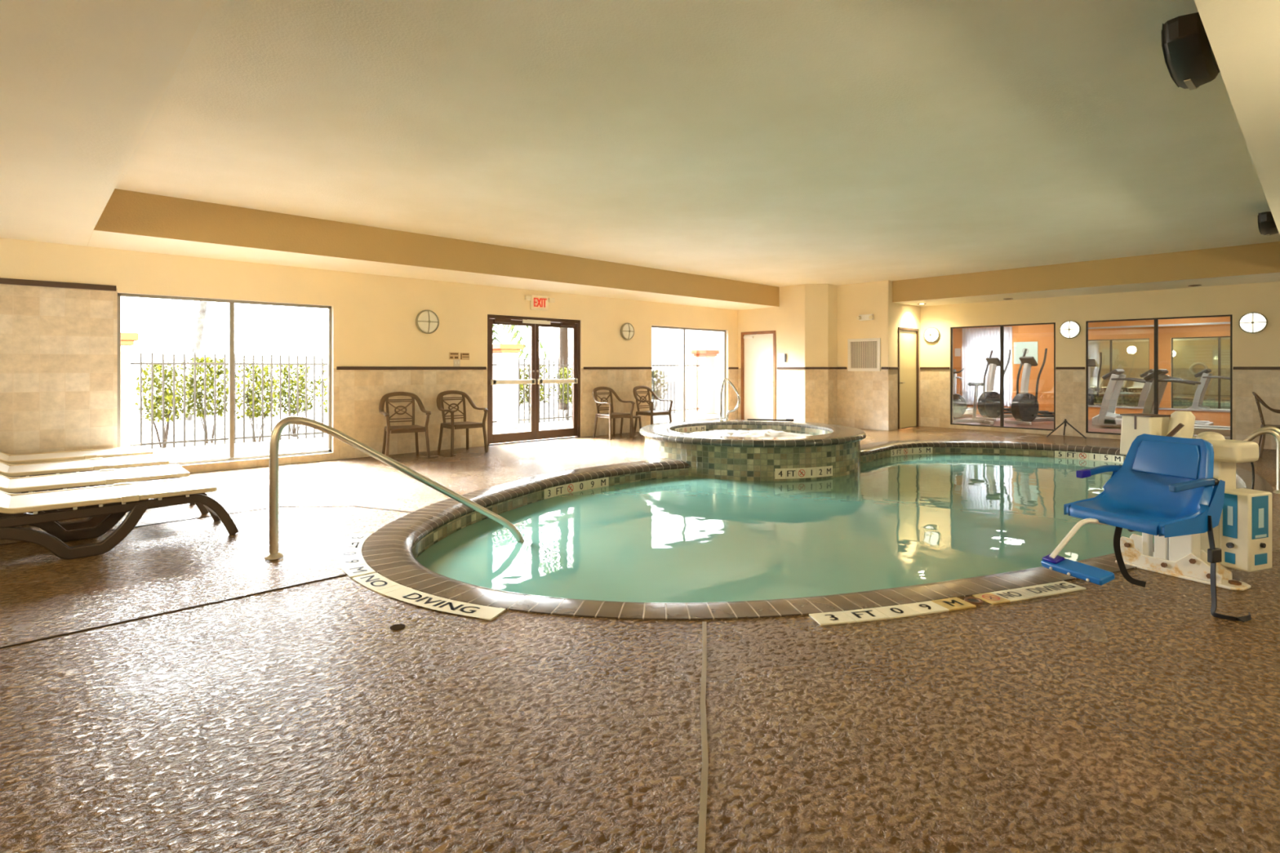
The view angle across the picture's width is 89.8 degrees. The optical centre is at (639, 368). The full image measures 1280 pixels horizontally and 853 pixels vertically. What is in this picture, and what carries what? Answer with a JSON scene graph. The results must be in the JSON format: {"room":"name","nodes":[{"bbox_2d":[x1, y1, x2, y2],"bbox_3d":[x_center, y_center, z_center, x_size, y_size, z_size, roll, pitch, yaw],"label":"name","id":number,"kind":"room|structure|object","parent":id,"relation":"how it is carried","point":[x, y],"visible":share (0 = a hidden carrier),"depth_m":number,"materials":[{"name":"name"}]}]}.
{"room":"indoor swimming pool","nodes":[
{"label":"indoor swimming pool","id":0,"kind":"room"},
{"bbox_2d":[0,237,737,473],"bbox_3d":[-3.139,-0.255,9.821,15.220,3.010,0.160,0,0,-43],"label":"wall","id":1,"kind":"structure","parent":0,"point":[59,345],"depth_m":8.79,"materials":[{"name":"beige paint"}]},
{"bbox_2d":[0,277,116,291],"bbox_3d":[-7.241,-0.890,5.865,3.825,0.060,0.022,0,0,-43],"label":"trim","id":2,"kind":"structure","parent":1,"relation":"attached to","point":[2,281],"depth_m":6.83,"materials":[{"name":"brown"}]},
{"bbox_2d":[117,293,331,468],"bbox_3d":[-5.077,0.150,8.039,2.285,2.000,0.060,0,0,-43],"label":"window","id":3,"kind":"structure","parent":1,"relation":"in","point":[231,303],"depth_m":8.00,"materials":[{"name":"silver metal"}]},
{"bbox_2d":[336,366,486,369],"bbox_3d":[-3.304,0.000,9.543,2.280,0.045,0.022,0,0,-43],"label":"trim","id":4,"kind":"structure","parent":1,"relation":"attached to","point":[337,367],"depth_m":9.47,"materials":[{"name":"brown wood"}]},
{"bbox_2d":[415,310,439,333],"bbox_3d":[-3.167,-0.695,9.616,0.360,0.360,0.103,0,0,-43],"label":"wall sconce","id":5,"kind":"object","parent":1,"relation":"attached to","point":[427,322],"visible":1,"depth_m":9.59,"materials":[{"name":"white glass"}]},
{"bbox_2d":[87,188,779,310],"bbox_3d":[-1.501,-1.545,10.469,11.341,0.430,1.130,0,0,-43],"label":"ceiling beam","id":6,"kind":"structure","parent":1,"relation":"in","point":[130,220],"depth_m":8.21,"materials":[{"name":"beige paint"}]},
{"bbox_2d":[453,359,460,366],"bbox_3d":[-2.843,-0.085,9.979,0.110,0.120,0.014,0,0,-43],"label":"light switch","id":7,"kind":"object","parent":1,"relation":"attached to","point":[456,362],"visible":1,"depth_m":9.98,"materials":[{"name":"beige plastic"}]},
{"bbox_2d":[448,352,469,359],"bbox_3d":[-2.811,-0.188,10.012,0.340,0.115,0.010,0,0,-43],"label":"sign","id":8,"kind":"object","parent":1,"relation":"attached to","point":[464,356],"visible":1,"depth_m":10.02,"materials":[{"name":"beige"}]},
{"bbox_2d":[487,314,580,445],"bbox_3d":[-1.770,0.190,11.006,1.900,2.120,0.219,0,0,-43],"label":"door","id":9,"kind":"structure","parent":1,"relation":"in","point":[535,433],"depth_m":11.03,"materials":[{"name":"brown metal"}]},
{"bbox_2d":[524,294,555,311],"bbox_3d":[-1.716,-1.120,10.993,0.590,0.250,0.070,0,0,-43],"label":"exit sign","id":10,"kind":"object","parent":1,"relation":"attached to","point":[537,302],"visible":1,"depth_m":10.96,"materials":[{"name":"beige plastic"}]},
{"bbox_2d":[583,367,652,369],"bbox_3d":[-0.392,0.000,12.263,1.730,0.045,0.022,0,0,-43],"label":"trim","id":11,"kind":"structure","parent":1,"relation":"attached to","point":[584,368],"depth_m":12.11,"materials":[{"name":"brown wood"}]},
{"bbox_2d":[620,322,634,339],"bbox_3d":[-0.222,-0.710,12.367,0.330,0.330,0.103,0,0,-43],"label":"wall sconce","id":12,"kind":"object","parent":1,"relation":"attached to","point":[627,331],"visible":1,"depth_m":12.33,"materials":[{"name":"white glass"}]},
{"bbox_2d":[651,325,725,424],"bbox_3d":[1.041,0.145,13.754,2.400,2.010,0.060,0,0,-43],"label":"window","id":13,"kind":"structure","parent":1,"relation":"in","point":[688,365],"depth_m":13.74,"materials":[{"name":"clear glass"}]},
{"bbox_2d":[0,426,1279,852],"bbox_3d":[1.173,1.250,6.494,17.380,0.001,10.990,0,0,-43],"label":"floor","id":14,"kind":"structure","parent":0,"point":[1118,715],"depth_m":2.35,"materials":[{"name":"brown concrete"}]},
{"bbox_2d":[0,445,153,490],"bbox_3d":[-6.033,0.847,6.386,2.140,0.824,0.676,0,0,-43],"label":"sun lounger","id":15,"kind":"object","parent":14,"relation":"on","point":[86,454],"visible":0.38,"depth_m":6.54,"materials":[{"name":"beige plastic"}]},
{"bbox_2d":[0,453,169,510],"bbox_3d":[-5.367,0.847,5.708,2.140,0.824,0.676,0,0,-43],"label":"sun lounger","id":16,"kind":"object","parent":14,"relation":"on","point":[145,460],"visible":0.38,"depth_m":5.87,"materials":[{"name":"beige plastic"}]},
{"bbox_2d":[0,464,208,530],"bbox_3d":[-4.686,0.847,5.017,2.140,0.824,0.676,0,0,-43],"label":"sun lounger","id":17,"kind":"object","parent":14,"relation":"on","point":[112,476],"visible":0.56,"depth_m":5.11,"materials":[{"name":"beige plastic"}]},
{"bbox_2d":[0,476,239,559],"bbox_3d":[-4.023,0.847,4.350,2.140,0.824,0.676,0,0,-43],"label":"sun lounger","id":18,"kind":"object","parent":14,"relation":"on","point":[133,498],"visible":1,"depth_m":4.41,"materials":[{"name":"white plastic"}]},
{"bbox_2d":[0,573,347,648],"bbox_3d":[-3.346,1.249,2.410,4.400,0.006,0.024,0,0,-43],"label":"joint","id":19,"kind":"object","parent":14,"relation":"on","point":[152,615],"depth_m":3.26,"materials":[{"name":"brown"}]},
{"bbox_2d":[0,506,411,545],"bbox_3d":[-4.507,1.249,4.466,5.445,0.006,0.884,0,0,-33],"label":"joint","id":20,"kind":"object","parent":14,"relation":"on","point":[278,506],"depth_m":5.61,"materials":[{"name":"brown"}]},
{"bbox_2d":[337,533,375,577],"bbox_3d":[-1.917,1.246,4.336,0.223,0.008,1.078,0,0,-24],"label":"depth marker","id":21,"kind":"object","parent":14,"relation":"on","point":[351,560],"visible":1,"depth_m":4.23,"materials":[{"name":"beige tile"}]},
{"bbox_2d":[264,416,524,559],"bbox_3d":[-1.693,1.186,4.806,1.953,1.730,0.110,0,0,-39],"label":"pool handrail","id":22,"kind":"object","parent":14,"relation":"on","point":[273,553],"visible":0.74,"depth_m":4.38,"materials":[{"name":"silver metal"}]},
{"bbox_2d":[389,623,404,630],"bbox_3d":[-1.168,1.248,3.096,0.070,0.004,0.070,0,0,-43],"label":"drain","id":23,"kind":"object","parent":14,"relation":"on","point":[396,627],"visible":1,"depth_m":3.09,"materials":[{"name":"brown metal"}]},
{"bbox_2d":[378,391,431,458],"bbox_3d":[-3.297,0.795,8.973,0.643,0.915,0.590,0,0,-32],"label":"armchair","id":24,"kind":"object","parent":14,"relation":"on","point":[399,428],"visible":0.96,"depth_m":9.02,"materials":[{"name":"brown metal"}]},
{"bbox_2d":[351,573,506,620],"bbox_3d":[-1.205,1.246,3.521,1.156,0.008,0.219,0,0,33],"label":"depth marker","id":25,"kind":"object","parent":14,"relation":"on","point":[377,583],"visible":1,"depth_m":3.45,"materials":[{"name":"beige tile"}]},
{"bbox_2d":[436,390,488,455],"bbox_3d":[-2.673,0.795,9.571,0.643,0.915,0.590,0,0,-43],"label":"armchair","id":26,"kind":"object","parent":14,"relation":"on","point":[465,424],"visible":1,"depth_m":9.56,"materials":[{"name":"brown metal"}]},
{"bbox_2d":[592,386,635,439],"bbox_3d":[-0.504,0.795,11.556,0.643,0.915,0.590,0,0,-43],"label":"armchair","id":27,"kind":"object","parent":14,"relation":"on","point":[611,415],"visible":1,"depth_m":11.54,"materials":[{"name":"brown metal"}]},
{"bbox_2d":[619,415,642,436],"bbox_3d":[-0.167,1.071,11.927,0.340,0.361,0.400,0,0,-43],"label":"side table","id":28,"kind":"object","parent":14,"relation":"on","point":[633,416],"visible":0.6,"depth_m":11.91,"materials":[{"name":"brown metal"}]},
{"bbox_2d":[633,386,673,434],"bbox_3d":[0.216,0.795,12.174,0.590,0.915,0.643,0,0,44],"label":"armchair","id":29,"kind":"object","parent":14,"relation":"on","point":[651,412],"visible":0.81,"depth_m":12.16,"materials":[{"name":"brown metal"}]},
{"bbox_2d":[697,621,708,852],"bbox_3d":[0.209,1.249,2.109,0.032,0.006,2.112,0,0,6],"label":"joint","id":30,"kind":"object","parent":14,"relation":"on","point":[704,786],"depth_m":2.07,"materials":[{"name":"brown"}]},
{"bbox_2d":[362,440,1273,619],"bbox_3d":[2.779,1.921,7.167,10.837,1.357,5.961,0,0,-43],"label":"swimming pool","id":31,"kind":"object","parent":14,"relation":"in","point":[393,550],"visible":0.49,"depth_m":4.07,"materials":[{"name":"stone"}]},
{"bbox_2d":[544,476,608,499],"bbox_3d":[-0.735,1.387,7.477,0.046,0.132,1.048,0,0,40],"label":"depth marker","id":32,"kind":"object","parent":31,"relation":"attached to","point":[604,482],"visible":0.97,"depth_m":7.49,"materials":[{"name":"beige tile"}]},
{"bbox_2d":[639,419,866,480],"bbox_3d":[1.671,1.754,9.799,3.360,1.673,3.360,0,0,-43],"label":"spa","id":33,"kind":"object","parent":31,"relation":"on","point":[708,456],"visible":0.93,"depth_m":8.45,"materials":[{"name":"green tile"}]},
{"bbox_2d":[675,425,706,432],"bbox_3d":[0.818,1.020,10.648,0.071,0.097,0.786,0,0,45],"label":"depth marker","id":34,"kind":"object","parent":33,"relation":"attached to","point":[703,428],"visible":0.85,"depth_m":10.73,"materials":[{"name":"beige tile"}]},
{"bbox_2d":[718,377,740,421],"bbox_3d":[1.550,0.544,11.124,0.376,0.748,0.086,0,0,0],"label":"handrail","id":35,"kind":"object","parent":33,"relation":"on","point":[725,379],"visible":1,"depth_m":11.11,"materials":[{"name":"silver metal"}]},
{"bbox_2d":[689,429,813,436],"bbox_3d":[1.671,1.020,9.799,2.450,0.129,2.448,0,0,5],"label":"water","id":36,"kind":"object","parent":33,"relation":"in","point":[766,433],"visible":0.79,"depth_m":9.77,"materials":[{"name":"white liquid"}]},
{"bbox_2d":[746,418,793,421],"bbox_3d":[2.246,0.888,11.067,0.782,0.040,0.115,0,0,15],"label":"pole","id":37,"kind":"object","parent":33,"relation":"on","point":[786,420],"visible":1,"depth_m":11.04,"materials":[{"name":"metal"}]},
{"bbox_2d":[774,465,832,479],"bbox_3d":[2.135,1.347,8.297,0.848,0.132,0.065,0,0,-17],"label":"depth marker","id":38,"kind":"object","parent":33,"relation":"attached to","point":[815,472],"visible":1,"depth_m":8.26,"materials":[{"name":"beige tile"}]},
{"bbox_2d":[416,453,1154,602],"bbox_3d":[2.779,1.440,7.167,10.209,0.001,5.333,0,0,-43],"label":"pool water","id":39,"kind":"object","parent":31,"relation":"in","point":[904,520],"visible":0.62,"depth_m":5.63,"materials":[{"name":"teal liquid"}]},
{"bbox_2d":[890,447,932,456],"bbox_3d":[4.497,1.383,10.689,0.913,0.132,0.074,0,0,-23],"label":"depth marker","id":40,"kind":"object","parent":31,"relation":"attached to","point":[902,451],"visible":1,"depth_m":10.74,"materials":[{"name":"beige tile"}]},
{"bbox_2d":[1054,450,1123,462],"bbox_3d":[7.024,1.383,10.069,0.898,0.132,0.053,0,0,45],"label":"depth marker","id":41,"kind":"object","parent":31,"relation":"attached to","point":[1069,455],"visible":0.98,"depth_m":10.06,"materials":[{"name":"beige tile"}]},
{"bbox_2d":[808,597,976,625],"bbox_3d":[1.303,1.246,3.297,0.913,0.008,0.148,0,0,-15],"label":"depth marker","id":42,"kind":"object","parent":14,"relation":"on","point":[953,603],"visible":1,"depth_m":3.28,"materials":[{"name":"beige tile"}]},
{"bbox_2d":[964,596,982,604],"bbox_3d":[1.789,1.246,3.445,0.090,0.008,0.090,0,0,-43],"label":"drain","id":43,"kind":"object","parent":14,"relation":"on","point":[971,600],"visible":1,"depth_m":3.44,"materials":[{"name":"brown metal"}]},
{"bbox_2d":[972,581,1085,604],"bbox_3d":[2.171,1.246,3.576,0.699,0.008,0.136,0,0,-20],"label":"sign","id":44,"kind":"object","parent":14,"relation":"on","point":[1060,587],"visible":1,"depth_m":3.56,"materials":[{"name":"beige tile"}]},
{"bbox_2d":[1046,418,1086,439],"bbox_3d":[7.751,1.084,11.605,0.593,0.327,0.579,0,0,-43],"label":"tripod stand","id":45,"kind":"object","parent":14,"relation":"on","point":[1065,421],"visible":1,"depth_m":11.60,"materials":[{"name":"grey plastic"}]},
{"bbox_2d":[1040,410,1271,622],"bbox_3d":[3.025,0.759,3.645,1.792,0.997,0.746,0,0,-36],"label":"lift","id":46,"kind":"object","parent":14,"relation":"on","point":[1175,486],"visible":1,"depth_m":3.66,"materials":[{"name":"blue plastic"}]},
{"bbox_2d":[1166,410,1195,438],"bbox_3d":[3.255,0.400,3.879,0.123,0.281,0.149,0,0,-43],"label":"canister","id":47,"kind":"object","parent":46,"relation":"on","point":[1187,418],"depth_m":3.83,"materials":[{"name":"beige plastic"}]},
{"bbox_2d":[1226,542,1266,548],"bbox_3d":[3.480,1.018,3.689,0.179,0.043,0.036,0,0,24],"label":"socket","id":48,"kind":"object","parent":46,"relation":"attached to","point":[1228,544],"depth_m":3.66,"materials":[{"name":"black plastic"}]},
{"bbox_2d":[1227,506,1266,537],"bbox_3d":[3.491,0.882,3.678,0.181,0.165,0.061,0,0,18],"label":"print","id":49,"kind":"object","parent":46,"relation":"attached to","point":[1237,515],"depth_m":3.67,"materials":[{"name":"blue"}]},
{"bbox_2d":[1243,429,1279,493],"bbox_3d":[6.161,1.234,6.662,0.098,1.236,0.762,0,0,-43],"label":"ladder rail","id":50,"kind":"object","parent":14,"relation":"on","point":[1274,433],"visible":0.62,"depth_m":6.43,"materials":[{"name":"silver metal"}]},
{"bbox_2d":[1249,426,1279,435],"bbox_3d":[6.526,1.234,7.003,0.098,1.236,0.762,0,0,-43],"label":"ladder rail","id":51,"kind":"object","parent":14,"relation":"on","point":[1272,428],"visible":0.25,"depth_m":6.81,"materials":[{"name":"silver metal"}]},
{"bbox_2d":[1252,391,1279,457],"bbox_3d":[9.016,0.795,9.036,0.590,0.915,0.643,0,0,41],"label":"armchair","id":52,"kind":"object","parent":14,"relation":"on","point":[1262,437],"visible":0.84,"depth_m":9.02,"materials":[{"name":"brown metal"}]},
{"bbox_2d":[0,0,1279,306],"bbox_3d":[1.209,-1.545,6.528,17.080,0.430,10.590,0,0,-43],"label":"ceiling","id":53,"kind":"structure","parent":0,"point":[82,82],"depth_m":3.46,"materials":[{"name":"beige paint"}]},
{"bbox_2d":[1160,12,1220,89],"bbox_3d":[2.749,-1.532,3.169,0.692,0.202,0.205,0,0,-43],"label":"wall speaker","id":54,"kind":"object","parent":53,"relation":"attached to","point":[1191,63],"visible":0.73,"depth_m":3.03,"materials":[{"name":"black plastic"}]},
{"bbox_2d":[1160,29,1172,78],"bbox_3d":[2.679,-1.540,3.241,0.550,0.141,0.003,0,0,-43],"label":"grille","id":55,"kind":"object","parent":54,"relation":"attached to","point":[1164,46],"depth_m":3.09,"materials":[{"name":"black plastic"}]},
{"bbox_2d":[1257,211,1278,235],"bbox_3d":[6.847,-1.552,6.956,0.692,0.202,0.205,0,0,-43],"label":"wall speaker","id":56,"kind":"object","parent":53,"relation":"attached to","point":[1267,226],"visible":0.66,"depth_m":6.80,"materials":[{"name":"black plastic"}]},
{"bbox_2d":[737,280,919,431],"bbox_3d":[4.011,-0.255,13.755,3.905,3.010,1.304,0,0,14],"label":"wall","id":57,"kind":"structure","parent":0,"point":[813,324],"depth_m":13.45,"materials":[{"name":"beige paint"}]},
{"bbox_2d":[741,330,775,419],"bbox_3d":[2.639,0.215,14.330,0.179,2.070,0.940,0,0,-43],"label":"door","id":58,"kind":"structure","parent":57,"relation":"in","point":[757,348],"depth_m":14.35,"materials":[{"name":"brown wood"}]},
{"bbox_2d":[778,353,786,362],"bbox_3d":[3.068,-0.225,13.841,0.020,0.190,0.180,0,0,-43],"label":"door sign","id":59,"kind":"object","parent":57,"relation":"attached to","point":[782,357],"visible":1,"depth_m":13.84,"materials":[{"name":"white plastic"}]},
{"bbox_2d":[777,367,804,368],"bbox_3d":[3.207,0.000,13.690,0.022,0.045,0.690,0,0,-43],"label":"trim","id":60,"kind":"structure","parent":57,"relation":"attached to","point":[777,367],"depth_m":13.67,"materials":[{"name":"brown wood"}]},
{"bbox_2d":[804,367,828,368],"bbox_3d":[3.691,0.000,13.426,0.481,0.045,0.022,0,0,2],"label":"trim","id":61,"kind":"structure","parent":57,"relation":"attached to","point":[805,367],"depth_m":13.41,"materials":[{"name":"brown wood"}]},
{"bbox_2d":[847,337,879,371],"bbox_3d":[4.604,-0.275,13.223,0.018,0.670,0.710,0,0,-43],"label":"air vent","id":62,"kind":"object","parent":57,"relation":"in","point":[863,354],"visible":1,"depth_m":13.21,"materials":[{"name":"white plastic"}]},
{"bbox_2d":[856,314,873,320],"bbox_3d":[4.609,-1.040,13.132,0.135,0.120,0.351,0,0,-43],"label":"emergency light","id":63,"kind":"object","parent":57,"relation":"attached to","point":[863,317],"visible":1,"depth_m":13.14,"materials":[{"name":"white plastic"}]},
{"bbox_2d":[897,327,919,429],"bbox_3d":[5.606,0.205,13.483,0.960,2.090,0.148,0,0,-43],"label":"door","id":64,"kind":"structure","parent":57,"relation":"in","point":[908,338],"depth_m":13.50,"materials":[{"name":"brown wood"}]},
{"bbox_2d":[952,316,1230,426],"bbox_3d":[9.609,-0.060,13.698,4.695,2.620,9.820,0,0,-43],"label":"wall","id":65,"kind":"structure","parent":0,"point":[1043,334],"depth_m":16.25,"materials":[{"name":"orange paint"}]},
{"bbox_2d":[955,348,960,355],"bbox_3d":[8.803,-0.440,17.809,0.020,0.220,0.150,0,0,-43],"label":"paper notice","id":66,"kind":"object","parent":65,"relation":"attached to","point":[957,351],"visible":1,"depth_m":17.79,"materials":[{"name":"white paper"}]},
{"bbox_2d":[962,326,1012,406],"bbox_3d":[9.277,-0.045,17.213,0.052,2.090,1.252,0,0,-43],"label":"sheer curtain","id":67,"kind":"object","parent":65,"relation":"hanging from","point":[978,344],"visible":0.59,"depth_m":17.29,"materials":[{"name":"white fabric"}]},
{"bbox_2d":[1013,341,1037,364],"bbox_3d":[9.949,-0.395,16.581,0.021,0.570,0.550,0,0,-43],"label":"board","id":68,"kind":"object","parent":65,"relation":"attached to","point":[1019,347],"visible":0.87,"depth_m":16.59,"materials":[{"name":"white plastic"}]},
{"bbox_2d":[1088,321,1230,412],"bbox_3d":[12.578,-0.025,13.768,0.020,1.930,5.210,0,0,-43],"label":"wall mirror","id":69,"kind":"object","parent":65,"relation":"attached to","point":[1194,352],"visible":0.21,"depth_m":14.48,"materials":[{"name":"clear glass"}]},
{"bbox_2d":[952,413,1230,439],"bbox_3d":[9.604,1.300,13.693,4.670,0.099,9.500,0,0,-43],"label":"floor","id":70,"kind":"structure","parent":0,"point":[1042,424],"depth_m":13.98,"materials":[{"name":"carpet"}]},
{"bbox_2d":[952,368,973,414],"bbox_3d":[7.867,0.620,16.446,0.810,1.201,1.850,0,0,42],"label":"treadmill","id":71,"kind":"object","parent":70,"relation":"on","point":[968,411],"visible":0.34,"depth_m":15.77,"materials":[{"name":"white"}]},
{"bbox_2d":[952,368,993,424],"bbox_3d":[7.157,0.546,14.239,1.100,1.367,0.520,0,0,-5],"label":"exercise bike","id":72,"kind":"object","parent":70,"relation":"on","point":[959,403],"visible":0.42,"depth_m":14.16,"materials":[{"name":"silver metal"}]},
{"bbox_2d":[975,349,1039,421],"bbox_3d":[8.769,0.397,15.424,1.620,1.667,0.600,0,0,-22],"label":"elliptical trainer","id":73,"kind":"object","parent":70,"relation":"on","point":[988,402],"visible":0.69,"depth_m":15.18,"materials":[{"name":"silver metal"}]},
{"bbox_2d":[1004,348,1053,425],"bbox_3d":[8.945,0.397,14.357,1.620,1.667,0.600,0,0,-22],"label":"elliptical trainer","id":74,"kind":"object","parent":70,"relation":"on","point":[1024,407],"visible":0.91,"depth_m":14.11,"materials":[{"name":"silver metal"}]},
{"bbox_2d":[1092,368,1213,426],"bbox_3d":[10.441,0.620,13.140,0.810,1.201,1.850,0,0,-43],"label":"treadmill","id":75,"kind":"object","parent":70,"relation":"on","point":[1116,377],"visible":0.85,"depth_m":13.38,"materials":[{"name":"white"}]},
{"bbox_2d":[1092,412,1122,426],"bbox_3d":[9.962,1.077,13.654,0.800,0.247,0.445,0,0,-43],"label":"hood","id":76,"kind":"object","parent":75,"relation":"attached to","point":[1105,419],"depth_m":13.39,"materials":[{"name":"silver metal"}]},
{"bbox_2d":[1142,368,1230,436],"bbox_3d":[10.105,0.620,11.595,0.810,1.201,1.850,0,0,-43],"label":"treadmill","id":77,"kind":"object","parent":70,"relation":"on","point":[1148,407],"visible":0.5,"depth_m":11.79,"materials":[{"name":"white"}]},
{"bbox_2d":[920,281,1279,449],"bbox_3d":[8.607,-0.255,11.222,0.140,3.010,7.350,0,0,-43],"label":"wall","id":78,"kind":"structure","parent":0,"point":[1261,348],"depth_m":11.60,"materials":[{"name":"beige paint"}]},
{"bbox_2d":[923,327,939,342],"bbox_3d":[6.180,-0.710,13.642,0.103,0.330,0.330,0,0,-43],"label":"wall sconce","id":79,"kind":"object","parent":78,"relation":"attached to","point":[931,335],"visible":1,"depth_m":13.62,"materials":[{"name":"white glass"}]},
{"bbox_2d":[920,367,949,368],"bbox_3d":[6.247,0.000,13.629,0.022,0.045,0.610,0,0,-43],"label":"trim","id":80,"kind":"structure","parent":78,"relation":"attached to","point":[920,367],"depth_m":13.62,"materials":[{"name":"brown wood"}]},
{"bbox_2d":[950,322,1055,431],"bbox_3d":[7.141,0.160,12.733,0.060,2.030,1.900,0,0,-43],"label":"window","id":81,"kind":"structure","parent":78,"relation":"in","point":[1002,326],"depth_m":12.70,"materials":[{"name":"grey metal"}]},
{"bbox_2d":[1059,320,1080,338],"bbox_3d":[7.894,-0.710,11.807,0.103,0.330,0.330,0,0,-43],"label":"wall sconce","id":82,"kind":"object","parent":78,"relation":"attached to","point":[1068,329],"visible":1,"depth_m":11.79,"materials":[{"name":"white glass"}]},
{"bbox_2d":[1055,367,1084,369],"bbox_3d":[7.923,0.000,11.835,0.022,0.045,0.460,0,0,-43],"label":"trim","id":83,"kind":"structure","parent":78,"relation":"attached to","point":[1056,368],"depth_m":11.83,"materials":[{"name":"brown wood"}]},
{"bbox_2d":[1085,314,1232,439],"bbox_3d":[8.786,0.160,10.972,0.060,2.030,1.960,0,0,-43],"label":"window","id":84,"kind":"structure","parent":78,"relation":"in","point":[1156,320],"depth_m":10.94,"materials":[{"name":"grey"}]},
{"bbox_2d":[1238,311,1267,333],"bbox_3d":[9.559,-0.710,10.024,0.103,0.330,0.330,0,0,-43],"label":"wall sconce","id":85,"kind":"object","parent":78,"relation":"attached to","point":[1250,322],"visible":1,"depth_m":10.01,"materials":[{"name":"white glass"}]},
{"bbox_2d":[1232,366,1279,369],"bbox_3d":[10.244,0.000,9.351,0.022,0.045,2.380,0,0,-43],"label":"trim","id":86,"kind":"structure","parent":78,"relation":"attached to","point":[1233,367],"depth_m":10.01,"materials":[{"name":"brown wood"}]},
{"label":"outside","id":87,"kind":"structure","parent":0,"visible":0},
{"bbox_2d":[129,377,572,462],"bbox_3d":[-25.037,1.360,37.788,75.000,0.180,70.590,0,0,-43],"label":"ground","id":88,"kind":"structure","parent":87,"point":[178,453],"depth_m":13.08,"materials":[{"name":"concrete"}]},
{"bbox_2d":[120,332,138,447],"bbox_3d":[-7.640,0.380,9.284,0.580,1.780,0.580,0,0,-43],"label":"gate pillar","id":89,"kind":"structure","parent":88,"relation":"on","point":[127,339],"depth_m":9.24,"materials":[{"name":"beige paint"}]},
{"bbox_2d":[134,361,193,448],"bbox_3d":[-7.614,0.576,10.320,0.769,1.393,0.909,0,0,-28],"label":"shrub","id":90,"kind":"object","parent":88,"relation":"on","point":[168,397],"visible":0.83,"depth_m":10.18,"materials":[{"name":"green plant"}]},
{"bbox_2d":[185,301,207,420],"bbox_3d":[-10.833,-1.739,15.881,0.711,6.033,0.170,0,0,-43],"label":"street tree","id":91,"kind":"object","parent":88,"relation":"on","point":[202,305],"visible":0.34,"depth_m":15.78,"materials":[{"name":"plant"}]},
{"bbox_2d":[176,355,239,444],"bbox_3d":[-7.334,0.523,10.824,0.987,1.502,0.826,0,0,-12],"label":"shrub","id":92,"kind":"object","parent":88,"relation":"on","point":[200,410],"visible":0.67,"depth_m":10.75,"materials":[{"name":"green plant"}]},
{"bbox_2d":[235,364,279,442],"bbox_3d":[-6.551,0.588,11.080,0.719,1.370,0.923,0,0,3],"label":"shrub","id":93,"kind":"object","parent":88,"relation":"on","point":[248,397],"visible":0.73,"depth_m":10.98,"materials":[{"name":"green plant"}]},
{"bbox_2d":[269,364,318,436],"bbox_3d":[-6.393,0.576,11.985,0.932,1.395,0.723,0,0,33],"label":"shrub","id":94,"kind":"object","parent":88,"relation":"on","point":[301,373],"visible":0.64,"depth_m":11.85,"materials":[{"name":"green plant"}]},
{"bbox_2d":[129,351,497,448],"bbox_3d":[-5.260,0.480,11.508,6.095,1.460,0.030,0,0,-43],"label":"iron fence","id":95,"kind":"object","parent":88,"relation":"on","point":[140,363],"visible":0.48,"depth_m":10.23,"materials":[{"name":"black metal"}]},
{"bbox_2d":[315,362,327,413],"bbox_3d":[-5.612,0.567,11.973,0.823,1.413,0.948,0,0,35],"label":"shrub","id":96,"kind":"object","parent":88,"relation":"on","point":[319,381],"visible":0.06,"depth_m":11.75,"materials":[{"name":"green plant"}]},
{"bbox_2d":[493,343,524,428],"bbox_3d":[-2.879,0.380,13.732,0.580,1.780,0.580,0,0,-43],"label":"gate pillar","id":97,"kind":"structure","parent":88,"relation":"on","point":[505,397],"depth_m":13.58,"materials":[{"name":"beige paint"}]},
{"bbox_2d":[493,324,546,361],"bbox_3d":[-4.019,-0.190,16.234,3.470,2.931,3.491,0,0,24],"label":"palm tree","id":98,"kind":"object","parent":88,"relation":"on","point":[512,326],"visible":0.14,"depth_m":16.86,"materials":[{"name":"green plant"}]},
{"bbox_2d":[520,365,527,406],"bbox_3d":[-2.850,0.589,14.553,0.723,1.369,0.931,0,0,-40],"label":"shrub","id":99,"kind":"object","parent":88,"relation":"on","point":[521,370],"visible":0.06,"depth_m":14.55,"materials":[{"name":"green plant"}]},
{"bbox_2d":[520,365,553,414],"bbox_3d":[-2.572,0.580,15.317,0.938,1.385,0.752,0,0,-24],"label":"shrub","id":100,"kind":"object","parent":88,"relation":"on","point":[541,366],"visible":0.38,"depth_m":15.22,"materials":[{"name":"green plant"}]},
{"bbox_2d":[518,356,572,423],"bbox_3d":[-0.511,0.480,15.944,6.060,1.460,0.030,0,0,-43],"label":"iron fence","id":101,"kind":"object","parent":88,"relation":"on","point":[519,364],"visible":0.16,"depth_m":14.44,"materials":[{"name":"black metal"}]},
{"bbox_2d":[554,366,571,420],"bbox_3d":[-1.742,0.616,15.673,0.734,1.312,0.840,0,0,-9],"label":"shrub","id":102,"kind":"object","parent":88,"relation":"on","point":[565,368],"visible":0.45,"depth_m":15.63,"materials":[{"name":"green plant"}]},
{"bbox_2d":[559,327,568,409],"bbox_3d":[-2.341,-1.066,19.719,3.489,4.679,3.475,0,0,-16],"label":"palm tree","id":103,"kind":"object","parent":88,"relation":"on","point":[563,332],"visible":0.02,"depth_m":19.63,"materials":[{"name":"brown plant"}]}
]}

